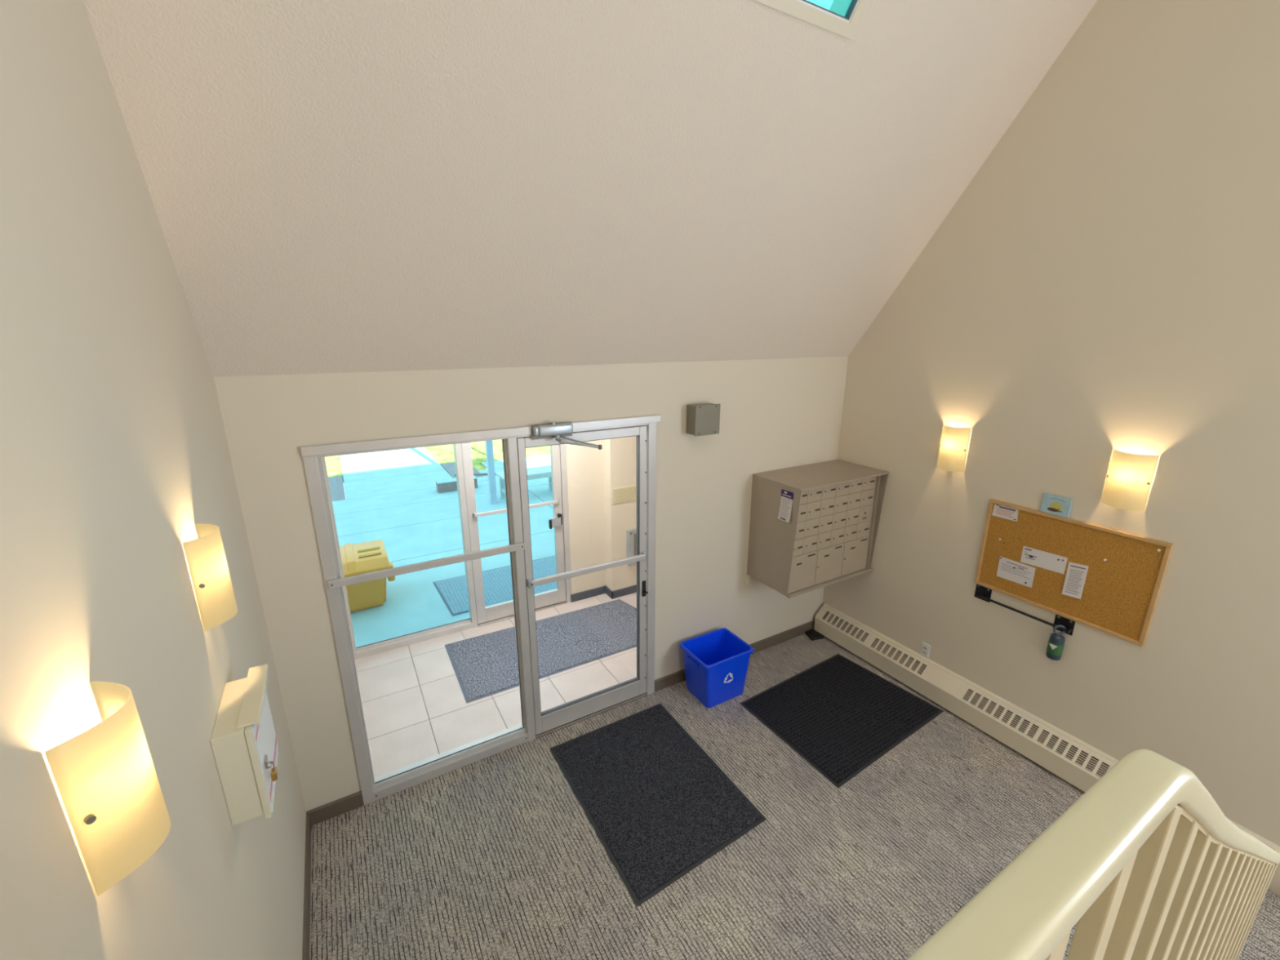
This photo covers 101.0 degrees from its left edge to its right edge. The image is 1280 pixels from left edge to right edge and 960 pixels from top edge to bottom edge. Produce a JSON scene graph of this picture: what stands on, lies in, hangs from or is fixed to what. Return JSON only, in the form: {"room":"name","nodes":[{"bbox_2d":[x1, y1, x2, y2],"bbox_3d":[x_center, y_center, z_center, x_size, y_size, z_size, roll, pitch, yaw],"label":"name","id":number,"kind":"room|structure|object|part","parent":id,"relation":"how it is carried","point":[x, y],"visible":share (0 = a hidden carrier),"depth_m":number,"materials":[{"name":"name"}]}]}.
{"room":"apartment building lobby","nodes":[
{"label":"apartment building lobby","id":0,"kind":"room"},
{"bbox_2d":[0,0,306,959],"bbox_3d":[-0.340,-0.672,-0.597,0.120,7.262,6.620,-9,18,-29],"label":"wall","id":1,"kind":"structure","parent":0,"point":[113,443],"depth_m":1.15,"materials":[{"name":"beige paint"}]},
{"bbox_2d":[44,681,170,896],"bbox_3d":[-0.890,0.508,0.907,0.074,0.281,0.190,-9,18,-29],"label":"wall sconce","id":2,"kind":"object","parent":1,"relation":"attached to","point":[105,777],"visible":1,"depth_m":0.86,"materials":[{"name":"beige glass"}]},
{"bbox_2d":[182,523,237,631],"bbox_3d":[-1.363,0.300,1.688,0.074,0.293,0.190,-9,18,-29],"label":"wall sconce","id":3,"kind":"object","parent":1,"relation":"attached to","point":[206,557],"visible":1,"depth_m":1.64,"materials":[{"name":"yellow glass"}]},
{"bbox_2d":[209,663,279,825],"bbox_3d":[-1.279,0.862,1.742,0.120,0.336,0.356,-9,18,-29],"label":"alarm box","id":4,"kind":"object","parent":1,"relation":"attached to","point":[244,744],"visible":1,"depth_m":1.62,"materials":[{"name":"beige"}]},
{"bbox_3d":[-1.260,0.703,1.723,0.054,0.020,0.334,-9,18,-29],"label":"rain lid","id":5,"kind":"part","parent":4,"relation":"part of","materials":[{"name":"beige"}]},
{"bbox_3d":[-1.247,0.865,1.746,0.017,0.328,0.329,-9,18,-29],"label":"door","id":6,"kind":"part","parent":4,"relation":"part of","materials":[{"name":"beige"}]},
{"bbox_2d":[270,761,278,781],"bbox_3d":[-1.176,0.931,1.693,0.016,0.060,0.032,-9,18,-29],"label":"padlock","id":7,"kind":"object","parent":4,"relation":"hanging from","point":[273,772],"visible":1,"depth_m":1.68,"materials":[{"name":"gold metal"}]},
{"bbox_2d":[302,812,311,959],"bbox_3d":[-1.159,2.271,1.810,0.012,0.100,2.888,-9,18,-29],"label":"baseboard","id":8,"kind":"structure","parent":1,"relation":"attached to","point":[306,922],"depth_m":2.59,"materials":[{"name":"rubber"}]},
{"bbox_2d":[354,592,636,777],"bbox_3d":[-0.689,1.546,4.788,3.680,0.100,1.700,-9,18,-29],"label":"floor","id":9,"kind":"structure","parent":0,"point":[415,708],"depth_m":4.11,"materials":[{"name":"grey tile"}]},
{"bbox_2d":[444,599,636,702],"bbox_3d":[-0.696,1.462,4.881,1.980,0.010,0.900,-9,18,-29],"label":"entrance mat","id":10,"kind":"object","parent":9,"relation":"on","point":[484,665],"visible":0.83,"depth_m":4.74,"materials":[{"name":"grey carpet"}]},
{"bbox_2d":[213,356,848,811],"bbox_3d":[-0.112,0.511,3.780,4.214,2.634,0.120,-9,18,-29],"label":"wall","id":11,"kind":"structure","parent":0,"point":[780,413],"depth_m":3.14,"materials":[{"name":"beige paint"}]},
{"bbox_2d":[306,791,364,825],"bbox_3d":[-1.774,1.917,3.082,0.286,0.100,0.012,-9,18,-29],"label":"baseboard","id":12,"kind":"structure","parent":11,"relation":"attached to","point":[320,814],"depth_m":3.08,"materials":[{"name":"rubber"}]},
{"bbox_2d":[299,414,661,805],"bbox_3d":[-0.782,0.742,3.404,2.075,2.190,0.155,-9,18,-29],"label":"door frame","id":13,"kind":"structure","parent":11,"relation":"in","point":[373,789],"depth_m":3.19,"materials":[{"name":"metal"}]},
{"bbox_3d":[-1.218,1.821,3.459,0.962,0.082,0.122,-9,18,-29],"label":"sill","id":14,"kind":"part","parent":13,"relation":"part of","materials":[{"name":"metal"}]},
{"bbox_3d":[-0.756,-0.277,3.074,2.075,0.048,0.012,-9,18,-29],"label":"casing","id":15,"kind":"part","parent":13,"relation":"part of","materials":[{"name":"metal"}]},
{"bbox_2d":[531,421,601,449],"bbox_3d":[-0.441,-0.274,3.193,0.415,0.162,0.146,-1,16,-5],"label":"door closer","id":16,"kind":"object","parent":13,"relation":"attached to","point":[553,429],"depth_m":3.16,"materials":[{"name":"metal"}]},
{"bbox_3d":[-0.532,-0.300,3.195,0.260,0.090,0.002,-9,18,-29],"label":"mounting plate","id":17,"kind":"part","parent":16,"relation":"part of","materials":[{"name":"grey metal"}]},
{"bbox_3d":[-0.375,-0.216,3.158,0.267,0.062,0.063,2,16,6],"label":"arm","id":18,"kind":"part","parent":16,"relation":"part of","materials":[{"name":"metal"}]},
{"bbox_3d":[-0.360,-0.231,3.192,0.243,0.056,0.019,4,16,14],"label":"arm","id":19,"kind":"part","parent":16,"relation":"part of","materials":[{"name":"metal"}]},
{"bbox_2d":[516,425,648,734],"bbox_3d":[-0.340,0.707,3.617,0.892,2.100,0.092,-9,18,-29],"label":"door","id":20,"kind":"structure","parent":13,"relation":"attached to","point":[548,719],"depth_m":3.64,"materials":[{"name":"metal"}]},
{"bbox_3d":[-0.356,-0.280,3.359,0.794,0.060,0.048,-9,18,-29],"label":"rail","id":21,"kind":"part","parent":20,"relation":"part of","materials":[{"name":"metal"}]},
{"bbox_3d":[-0.356,1.650,3.896,0.794,0.133,0.048,-9,18,-29],"label":"rail","id":22,"kind":"part","parent":20,"relation":"part of","materials":[{"name":"metal"}]},
{"bbox_2d":[685,403,720,436],"bbox_3d":[0.442,-0.429,3.709,0.212,0.212,0.122,-9,18,-29],"label":"junction box","id":23,"kind":"object","parent":11,"relation":"attached to","point":[702,419],"visible":1,"depth_m":3.66,"materials":[{"name":"grey metal"}]},
{"bbox_2d":[654,620,813,692],"bbox_3d":[0.873,1.501,4.575,1.780,0.100,0.012,-9,18,-29],"label":"baseboard","id":24,"kind":"structure","parent":11,"relation":"attached to","point":[673,678],"depth_m":4.70,"materials":[{"name":"rubber"}]},
{"bbox_2d":[744,459,889,598],"bbox_3d":[1.433,0.402,4.309,0.996,0.950,0.512,-9,18,-29],"label":"mailboxes","id":25,"kind":"object","parent":11,"relation":"attached to","point":[829,536],"visible":1,"depth_m":4.12,"materials":[{"name":"metal"}]},
{"bbox_3d":[1.019,0.432,4.070,0.006,0.850,0.505,-9,18,-29],"label":"panel","id":26,"kind":"part","parent":25,"relation":"part of","materials":[{"name":"metal"}]},
{"bbox_2d":[777,488,793,522],"bbox_3d":[1.069,0.192,3.882,0.024,0.225,0.116,-9,18,-29],"label":"notice","id":27,"kind":"object","parent":25,"relation":"attached to","point":[787,497],"visible":1,"depth_m":3.88,"materials":[{"name":"white paper"}]},
{"bbox_3d":[1.177,0.507,3.952,0.124,0.133,0.006,-9,18,-29],"label":"mailbox door","id":28,"kind":"part","parent":25,"relation":"part of","materials":[{"name":"metal"}]},
{"bbox_3d":[1.177,0.376,3.915,0.124,0.133,0.006,-9,18,-29],"label":"mailbox door","id":29,"kind":"part","parent":25,"relation":"part of","materials":[{"name":"metal"}]},
{"bbox_3d":[1.248,0.706,4.050,0.285,0.293,0.006,-9,18,-29],"label":"parcel door","id":30,"kind":"part","parent":25,"relation":"part of","materials":[{"name":"metal"}]},
{"bbox_3d":[1.177,0.245,3.879,0.124,0.133,0.006,-9,18,-29],"label":"mailbox door","id":31,"kind":"part","parent":25,"relation":"part of","materials":[{"name":"metal"}]},
{"bbox_3d":[1.177,0.120,3.844,0.124,0.121,0.006,-9,18,-29],"label":"mailbox door","id":32,"kind":"part","parent":25,"relation":"part of","materials":[{"name":"metal"}]},
{"bbox_3d":[1.297,0.488,4.019,0.150,0.133,0.006,-9,18,-29],"label":"mailbox door","id":33,"kind":"part","parent":25,"relation":"part of","materials":[{"name":"metal"}]},
{"bbox_3d":[1.297,0.357,3.983,0.150,0.133,0.006,-9,18,-29],"label":"mailbox door","id":34,"kind":"part","parent":25,"relation":"part of","materials":[{"name":"metal"}]},
{"bbox_3d":[1.297,0.226,3.946,0.150,0.133,0.006,-9,18,-29],"label":"mailbox door","id":35,"kind":"part","parent":25,"relation":"part of","materials":[{"name":"metal"}]},
{"bbox_3d":[1.297,0.101,3.911,0.150,0.121,0.006,-9,18,-29],"label":"mailbox door","id":36,"kind":"part","parent":25,"relation":"part of","materials":[{"name":"metal"}]},
{"bbox_3d":[1.439,-0.049,4.186,0.982,0.015,0.511,-9,18,-29],"label":"panel","id":37,"kind":"part","parent":25,"relation":"part of","materials":[{"name":"metal"}]},
{"bbox_3d":[1.428,0.468,4.093,0.150,0.133,0.006,-9,18,-29],"label":"mailbox door","id":38,"kind":"part","parent":25,"relation":"part of","materials":[{"name":"metal"}]},
{"bbox_3d":[1.428,0.337,4.057,0.150,0.133,0.006,-9,18,-29],"label":"mailbox door","id":39,"kind":"part","parent":25,"relation":"part of","materials":[{"name":"metal"}]},
{"bbox_3d":[1.428,0.205,4.020,0.150,0.133,0.006,-9,18,-29],"label":"mailbox door","id":40,"kind":"part","parent":25,"relation":"part of","materials":[{"name":"metal"}]},
{"bbox_3d":[1.428,0.080,3.986,0.150,0.121,0.006,-9,18,-29],"label":"mailbox door","id":41,"kind":"part","parent":25,"relation":"part of","materials":[{"name":"metal"}]},
{"bbox_3d":[1.428,0.764,4.433,0.964,0.016,0.468,-9,18,-29],"label":"panel","id":42,"kind":"part","parent":25,"relation":"part of","materials":[{"name":"metal"}]},
{"bbox_3d":[1.506,0.665,4.196,0.305,0.293,0.006,-9,18,-29],"label":"parcel door","id":43,"kind":"part","parent":25,"relation":"part of","materials":[{"name":"metal"}]},
{"bbox_3d":[1.532,0.402,4.148,0.964,0.834,0.008,-9,18,-29],"label":"plate","id":44,"kind":"part","parent":25,"relation":"part of","materials":[{"name":"metal"}]},
{"bbox_3d":[1.560,0.447,4.168,0.150,0.133,0.006,-9,18,-29],"label":"mailbox door","id":45,"kind":"part","parent":25,"relation":"part of","materials":[{"name":"metal"}]},
{"bbox_3d":[1.560,0.316,4.131,0.150,0.133,0.006,-9,18,-29],"label":"mailbox door","id":46,"kind":"part","parent":25,"relation":"part of","materials":[{"name":"metal"}]},
{"bbox_3d":[1.560,0.185,4.095,0.150,0.133,0.006,-9,18,-29],"label":"mailbox door","id":47,"kind":"part","parent":25,"relation":"part of","materials":[{"name":"metal"}]},
{"bbox_3d":[1.560,0.059,4.060,0.150,0.121,0.006,-9,18,-29],"label":"mailbox door","id":48,"kind":"part","parent":25,"relation":"part of","materials":[{"name":"metal"}]},
{"bbox_3d":[1.692,0.426,4.242,0.150,0.133,0.006,-9,18,-29],"label":"mailbox door","id":49,"kind":"part","parent":25,"relation":"part of","materials":[{"name":"metal"}]},
{"bbox_3d":[1.692,0.295,4.205,0.150,0.133,0.006,-9,18,-29],"label":"mailbox door","id":50,"kind":"part","parent":25,"relation":"part of","materials":[{"name":"metal"}]},
{"bbox_3d":[1.692,0.164,4.169,0.150,0.133,0.006,-9,18,-29],"label":"mailbox door","id":51,"kind":"part","parent":25,"relation":"part of","materials":[{"name":"metal"}]},
{"bbox_3d":[1.773,0.623,4.346,0.305,0.293,0.006,-9,18,-29],"label":"parcel door","id":52,"kind":"part","parent":25,"relation":"part of","materials":[{"name":"metal"}]},
{"bbox_3d":[1.692,0.039,4.134,0.150,0.121,0.006,-9,18,-29],"label":"mailbox door","id":53,"kind":"part","parent":25,"relation":"part of","materials":[{"name":"metal"}]},
{"bbox_3d":[1.823,0.406,4.316,0.150,0.133,0.006,-9,18,-29],"label":"mailbox door","id":54,"kind":"part","parent":25,"relation":"part of","materials":[{"name":"metal"}]},
{"bbox_3d":[1.823,0.275,4.280,0.150,0.133,0.006,-9,18,-29],"label":"mailbox door","id":55,"kind":"part","parent":25,"relation":"part of","materials":[{"name":"metal"}]},
{"bbox_3d":[1.823,0.143,4.243,0.150,0.133,0.006,-9,18,-29],"label":"mailbox door","id":56,"kind":"part","parent":25,"relation":"part of","materials":[{"name":"metal"}]},
{"bbox_3d":[1.823,0.018,4.208,0.150,0.121,0.006,-9,18,-29],"label":"mailbox door","id":57,"kind":"part","parent":25,"relation":"part of","materials":[{"name":"metal"}]},
{"bbox_3d":[1.856,0.301,4.542,0.006,0.850,0.505,-9,18,-29],"label":"panel","id":58,"kind":"part","parent":25,"relation":"part of","materials":[{"name":"metal"}]},
{"bbox_2d":[82,0,1097,377],"bbox_3d":[1.527,-2.357,0.075,4.214,4.877,6.630,-9,18,-29],"label":"ceiling","id":59,"kind":"structure","parent":0,"point":[335,186],"depth_m":2.34,"materials":[{"name":"beige paint"}]},
{"bbox_2d":[754,0,868,39],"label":"window","id":60,"kind":"structure","parent":59,"relation":"attached to","point":[842,18],"depth_m":2.29,"materials":[{"name":"beige"}]},
{"bbox_3d":[0.669,-2.433,1.572,1.076,1.203,0.870,-9,18,-29],"label":"sash","id":61,"kind":"part","parent":60,"relation":"part of","materials":[{"name":"white paint"}]},
{"bbox_2d":[565,435,636,594],"bbox_3d":[-1.045,0.154,5.033,3.480,2.450,0.290,-9,18,-29],"label":"wall","id":62,"kind":"structure","parent":0,"point":[598,526],"depth_m":5.40,"materials":[{"name":"beige paint"}]},
{"bbox_2d":[320,443,571,659],"bbox_3d":[-1.655,0.374,4.783,2.125,2.160,0.100,-9,18,-29],"label":"door frame","id":63,"kind":"structure","parent":62,"relation":"in","point":[439,631],"depth_m":4.83,"materials":[{"name":"metal"}]},
{"bbox_3d":[-2.055,1.438,4.842,0.993,0.078,0.090,-9,18,-29],"label":"sill","id":64,"kind":"part","parent":63,"relation":"part of","materials":[{"name":"metal"}]},
{"bbox_2d":[461,442,565,623],"bbox_3d":[-1.170,0.328,5.032,0.913,2.075,0.085,-9,18,-29],"label":"door","id":65,"kind":"structure","parent":63,"relation":"attached to","point":[488,613],"depth_m":5.11,"materials":[{"name":"metal"}]},
{"bbox_3d":[-1.179,1.253,5.308,0.750,0.145,0.045,-9,18,-29],"label":"rail","id":66,"kind":"part","parent":65,"relation":"part of","materials":[{"name":"metal"}]},
{"bbox_3d":[-0.836,0.406,5.230,0.135,0.140,0.040,-9,18,-29],"label":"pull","id":67,"kind":"part","parent":65,"relation":"part of","materials":[{"name":"black plastic"}]},
{"bbox_2d":[570,584,636,602],"bbox_3d":[-0.085,1.174,5.777,1.378,0.085,0.164,-7,17,-24],"label":"baseboard","id":68,"kind":"structure","parent":62,"relation":"attached to","point":[604,589],"depth_m":5.64,"materials":[{"name":"rubber"}]},
{"bbox_2d":[612,484,635,503],"bbox_3d":[-0.108,0.140,5.418,0.385,0.160,0.009,-9,18,-29],"label":"plaque","id":69,"kind":"object","parent":62,"relation":"attached to","point":[625,494],"visible":0.59,"depth_m":5.38,"materials":[{"name":"beige"}]},
{"bbox_2d":[626,528,636,566],"bbox_3d":[0.012,0.696,5.623,0.328,0.400,0.046,-9,18,-29],"label":"wall heater","id":70,"kind":"object","parent":62,"relation":"attached to","point":[631,533],"visible":0.39,"depth_m":5.54,"materials":[{"name":"metal"}]},
{"bbox_2d":[630,532,636,555],"bbox_3d":[0.010,0.685,5.596,0.255,0.325,0.006,-9,18,-29],"label":"grille","id":71,"kind":"object","parent":70,"relation":"attached to","point":[633,535],"depth_m":5.55,"materials":[{"name":"grey metal"}]},
{"bbox_2d":[309,633,1279,959],"bbox_3d":[1.560,2.498,1.368,4.214,0.100,6.500,-9,18,-29],"label":"floor","id":72,"kind":"structure","parent":0,"point":[497,856],"depth_m":2.85,"materials":[{"name":"carpet"}]},
{"bbox_2d":[550,703,766,906],"bbox_3d":[0.073,1.899,3.311,0.896,0.010,1.193,-9,18,-29],"label":"entrance mat","id":73,"kind":"object","parent":72,"relation":"on","point":[660,806],"visible":1,"depth_m":3.20,"materials":[{"name":"black carpet"}]},
{"bbox_2d":[679,627,754,707],"bbox_3d":[0.589,1.471,4.120,0.466,0.401,0.368,-9,18,-29],"label":"recycling bin","id":74,"kind":"object","parent":72,"relation":"on","point":[716,663],"visible":1,"depth_m":4.05,"materials":[{"name":"blue plastic"}]},
{"bbox_2d":[805,628,824,640],"bbox_3d":[1.612,1.441,4.909,0.134,0.035,0.143,-9,18,-29],"label":"doorstop","id":75,"kind":"object","parent":72,"relation":"on","point":[812,633],"visible":1,"depth_m":4.89,"materials":[{"name":"black plastic"}]},
{"bbox_2d":[740,653,943,787],"bbox_3d":[1.520,1.713,3.979,1.258,0.010,0.971,-9,18,-29],"label":"entrance mat","id":76,"kind":"object","parent":72,"relation":"on","point":[837,713],"visible":1,"depth_m":3.89,"materials":[{"name":"grey rubber"}]},
{"bbox_2d":[906,748,1279,959],"bbox_3d":[0.954,1.334,1.094,3.215,2.287,0.047,-9,18,-29],"label":"guard rail","id":77,"kind":"object","parent":72,"relation":"on","point":[1147,864],"visible":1,"depth_m":0.54,"materials":[{"name":"beige metal"}]},
{"bbox_2d":[822,0,1279,895],"bbox_3d":[3.400,-1.260,1.513,0.120,7.262,6.620,-9,18,-29],"label":"wall","id":78,"kind":"structure","parent":0,"point":[1107,278],"depth_m":2.91,"materials":[{"name":"beige paint"}]},
{"bbox_2d":[920,641,930,658],"bbox_3d":[2.243,1.339,4.153,0.009,0.116,0.070,-9,18,-29],"label":"wall outlet","id":79,"kind":"object","parent":78,"relation":"attached to","point":[925,648],"visible":1,"depth_m":4.15,"materials":[{"name":"white plastic"}]},
{"bbox_2d":[937,424,971,471],"bbox_3d":[2.196,-0.225,3.731,0.078,0.312,0.195,-9,18,-29],"label":"wall sconce","id":80,"kind":"object","parent":78,"relation":"attached to","point":[954,442],"visible":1,"depth_m":3.69,"materials":[{"name":"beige glass"}]},
{"bbox_2d":[973,583,1075,635],"bbox_3d":[2.513,0.852,3.495,0.053,0.107,0.588,-9,18,-29],"label":"bar","id":81,"kind":"object","parent":78,"relation":"attached to","point":[982,593],"visible":0.94,"depth_m":3.41,"materials":[{"name":"black metal"}]},
{"bbox_3d":[2.411,0.792,3.708,0.004,0.107,0.104,-9,18,-29],"label":"mounting plate","id":82,"kind":"part","parent":81,"relation":"part of","materials":[{"name":"black metal"}]},
{"bbox_3d":[2.502,0.869,3.482,0.017,0.017,0.548,-9,18,-29],"label":"rod","id":83,"kind":"part","parent":81,"relation":"part of","materials":[{"name":"black metal"}]},
{"bbox_2d":[1045,624,1065,660],"bbox_3d":[2.617,1.016,3.316,0.082,0.235,0.078,-9,18,-29],"label":"bottle","id":84,"kind":"object","parent":81,"relation":"hanging from","point":[1056,641],"visible":1,"depth_m":3.30,"materials":[{"name":"green plastic"}]},
{"bbox_3d":[2.656,0.904,3.306,0.004,0.107,0.104,-9,18,-29],"label":"mounting plate","id":85,"kind":"part","parent":81,"relation":"part of","materials":[{"name":"black metal"}]},
{"bbox_2d":[813,603,1279,850],"bbox_3d":[2.416,1.630,3.809,0.125,0.261,2.855,-9,18,-29],"label":"radiator","id":86,"kind":"object","parent":78,"relation":"attached to","point":[1077,762],"visible":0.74,"depth_m":3.76,"materials":[{"name":"beige metal"}]},
{"bbox_3d":[2.293,1.513,3.966,0.096,0.088,0.225,-9,18,-29],"label":"plate","id":87,"kind":"part","parent":86,"relation":"part of","materials":[{"name":"beige metal"}]},
{"bbox_3d":[2.370,1.680,3.795,0.020,0.137,2.855,-9,18,-29],"label":"panel","id":88,"kind":"part","parent":86,"relation":"part of","materials":[{"name":"beige metal"}]},
{"bbox_2d":[1040,493,1073,518],"bbox_3d":[2.560,0.156,3.247,0.013,0.120,0.153,-9,18,-29],"label":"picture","id":89,"kind":"object","parent":78,"relation":"attached to","point":[1054,504],"visible":1,"depth_m":3.24,"materials":[{"name":"paper"}]},
{"bbox_2d":[973,498,1173,647],"bbox_3d":[2.604,0.534,3.274,0.023,0.621,0.920,-9,18,-29],"label":"cork board","id":90,"kind":"object","parent":78,"relation":"attached to","point":[1120,594],"visible":1,"depth_m":3.16,"materials":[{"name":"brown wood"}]},
{"bbox_3d":[2.377,0.430,3.647,0.023,0.577,0.022,-9,18,-29],"label":"frame","id":91,"kind":"part","parent":90,"relation":"part of","materials":[{"name":"brown wood"}]},
{"bbox_2d":[991,503,1018,521],"bbox_3d":[2.424,0.210,3.500,0.003,0.096,0.154,-9,18,-29],"label":"notice","id":92,"kind":"object","parent":90,"relation":"attached to","point":[1000,511],"visible":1,"depth_m":3.50,"materials":[{"name":"white paper"}]},
{"bbox_2d":[995,504,1015,511],"bbox_3d":[2.422,0.182,3.494,0.001,0.023,0.120,-9,18,-29],"label":"print","id":93,"kind":"object","parent":92,"relation":"on","point":[1000,508],"depth_m":3.50,"materials":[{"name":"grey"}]},
{"bbox_2d":[996,555,1035,587],"bbox_3d":[2.489,0.610,3.498,0.003,0.145,0.214,-9,18,-29],"label":"notice","id":94,"kind":"object","parent":90,"relation":"attached to","point":[1022,573],"visible":1,"depth_m":3.49,"materials":[{"name":"white paper"}]},
{"bbox_2d":[1020,546,1067,573],"bbox_3d":[2.557,0.507,3.347,0.003,0.120,0.242,-9,18,-29],"label":"notice","id":95,"kind":"object","parent":90,"relation":"attached to","point":[1054,562],"visible":1,"depth_m":3.34,"materials":[{"name":"white paper"}]},
{"bbox_2d":[1024,547,1063,561],"bbox_3d":[2.554,0.490,3.345,0.001,0.051,0.215,-9,18,-29],"label":"print","id":96,"kind":"object","parent":95,"relation":"attached to","point":[1031,554],"depth_m":3.36,"materials":[{"name":"grey paper"}]},
{"bbox_3d":[2.604,0.823,3.354,0.023,0.022,0.920,-9,18,-29],"label":"frame","id":97,"kind":"part","parent":90,"relation":"part of","materials":[{"name":"brown wood"}]},
{"bbox_2d":[1062,561,1088,599],"bbox_3d":[2.645,0.610,3.211,0.012,0.222,0.101,-9,18,-29],"label":"notice","id":98,"kind":"object","parent":90,"relation":"attached to","point":[1076,575],"visible":1,"depth_m":3.21,"materials":[{"name":"white paper"}]},
{"bbox_3d":[2.604,0.246,3.193,0.023,0.022,0.920,-9,18,-29],"label":"frame","id":99,"kind":"part","parent":90,"relation":"part of","materials":[{"name":"brown wood"}]},
{"bbox_3d":[2.831,0.638,2.901,0.023,0.577,0.022,-9,18,-29],"label":"frame","id":100,"kind":"part","parent":90,"relation":"part of","materials":[{"name":"brown wood"}]},
{"bbox_2d":[1100,448,1159,511],"bbox_3d":[2.689,0.001,2.920,0.078,0.312,0.195,-9,18,-29],"label":"wall sconce","id":101,"kind":"object","parent":78,"relation":"attached to","point":[1129,479],"visible":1,"depth_m":2.89,"materials":[{"name":"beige glass"}]},
{"label":"outside","id":102,"kind":"structure","parent":0,"visible":0},
{"bbox_2d":[328,475,346,501],"bbox_3d":[-9.532,0.834,7.449,9.440,0.145,1.810,-9,18,-29],"label":"gravel bed","id":103,"kind":"object","parent":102,"point":[335,483],"visible":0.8,"depth_m":9.61,"materials":[{"name":"gravel"}]},
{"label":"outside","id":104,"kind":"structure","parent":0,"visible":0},
{"bbox_2d":[440,462,483,478],"bbox_3d":[-3.701,-0.209,10.913,0.540,0.016,1.500,-9,18,-29],"label":"gravel bed","id":105,"kind":"object","parent":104,"point":[450,468],"visible":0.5,"depth_m":10.96,"materials":[{"name":"gravel"}]},
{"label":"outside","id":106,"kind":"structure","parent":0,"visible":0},
{"bbox_2d":[324,439,550,482],"bbox_3d":[-10.569,-2.441,19.223,30.000,0.138,22.270,-9,18,-29],"label":"lawn","id":107,"kind":"structure","parent":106,"point":[442,454],"depth_m":12.36,"materials":[{"name":"green plant"}]},
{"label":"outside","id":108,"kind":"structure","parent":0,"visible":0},
{"bbox_2d":[332,477,555,647],"bbox_3d":[-2.799,0.848,7.389,21.000,0.150,5.080,-9,18,-29],"label":"sidewalk","id":109,"kind":"structure","parent":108,"point":[423,525],"depth_m":7.24,"materials":[{"name":"concrete"}]},
{"bbox_2d":[339,539,395,612],"bbox_3d":[-3.182,1.051,5.373,1.220,0.540,0.670,-9,18,-29],"label":"bin","id":110,"kind":"object","parent":109,"relation":"on","point":[364,557],"visible":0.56,"depth_m":5.36,"materials":[{"name":"yellow plastic"}]},
{"bbox_3d":[-3.070,1.109,5.108,0.440,0.170,0.030,-9,18,-29],"label":"embossed panel","id":111,"kind":"part","parent":110,"relation":"part of","materials":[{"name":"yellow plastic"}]},
{"bbox_3d":[-3.202,0.867,5.316,1.180,0.125,0.650,-9,18,-29],"label":"lid","id":112,"kind":"part","parent":110,"relation":"part of","materials":[{"name":"yellow plastic"}]},
{"bbox_3d":[-2.600,0.950,5.494,0.070,0.170,0.160,-9,18,-29],"label":"handle","id":113,"kind":"part","parent":110,"relation":"part of","materials":[{"name":"yellow plastic"}]},
{"bbox_2d":[435,475,477,493],"bbox_3d":[-3.309,0.076,9.538,0.690,0.185,0.215,-9,18,-29],"label":"step","id":114,"kind":"structure","parent":109,"relation":"on","point":[451,484],"depth_m":9.39,"materials":[{"name":"concrete"}]},
{"bbox_2d":[484,440,498,504],"bbox_3d":[-2.436,-1.257,8.329,0.130,3.400,0.120,-9,18,-29],"label":"post","id":115,"kind":"object","parent":109,"relation":"on","point":[489,444],"visible":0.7,"depth_m":8.61,"materials":[{"name":"metal"}]},
{"bbox_2d":[432,555,556,616],"bbox_3d":[-1.428,1.148,6.009,1.620,0.010,0.880,-9,18,-29],"label":"entrance mat","id":116,"kind":"object","parent":109,"relation":"on","point":[497,582],"visible":0.53,"depth_m":5.87,"materials":[{"name":"blue rubber"}]},
{"bbox_2d":[495,465,552,502],"bbox_3d":[-1.465,-0.007,9.358,2.050,0.440,0.440,-9,18,-29],"label":"bench","id":117,"kind":"object","parent":109,"relation":"on","point":[536,473],"visible":0.23,"depth_m":9.00,"materials":[{"name":"teal wood"}]},
{"bbox_3d":[-2.360,0.107,9.025,0.070,0.400,0.060,-9,18,-29],"label":"leg","id":118,"kind":"part","parent":117,"relation":"part of","materials":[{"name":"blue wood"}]},
{"bbox_3d":[-1.601,-0.013,9.454,0.070,0.400,0.060,-9,18,-29],"label":"leg","id":119,"kind":"part","parent":117,"relation":"part of","materials":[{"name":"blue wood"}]},
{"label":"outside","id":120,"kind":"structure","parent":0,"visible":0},
{"bbox_2d":[449,454,551,481],"bbox_3d":[0.412,-0.682,12.884,9.695,0.150,1.520,-9,18,-29],"label":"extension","id":121,"kind":"object","parent":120,"point":[539,460],"visible":0.16,"depth_m":11.39,"materials":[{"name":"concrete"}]},
{"bbox_2d":[454,472,495,475],"bbox_3d":[-3.068,-0.118,10.512,1.201,0.035,0.074,-2,16,-7],"label":"bar","id":122,"kind":"object","parent":121,"relation":"on","point":[480,473],"visible":0.34,"depth_m":10.47,"materials":[{"name":"metal"}]},
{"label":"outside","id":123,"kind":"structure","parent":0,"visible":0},
{"bbox_2d":[339,447,452,499],"bbox_3d":[-10.062,-2.413,19.102,1.850,0.150,23.244,-9,18,-29],"label":"road","id":124,"kind":"structure","parent":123,"point":[393,471],"depth_m":10.72,"materials":[{"name":"asphalt"}]}
]}

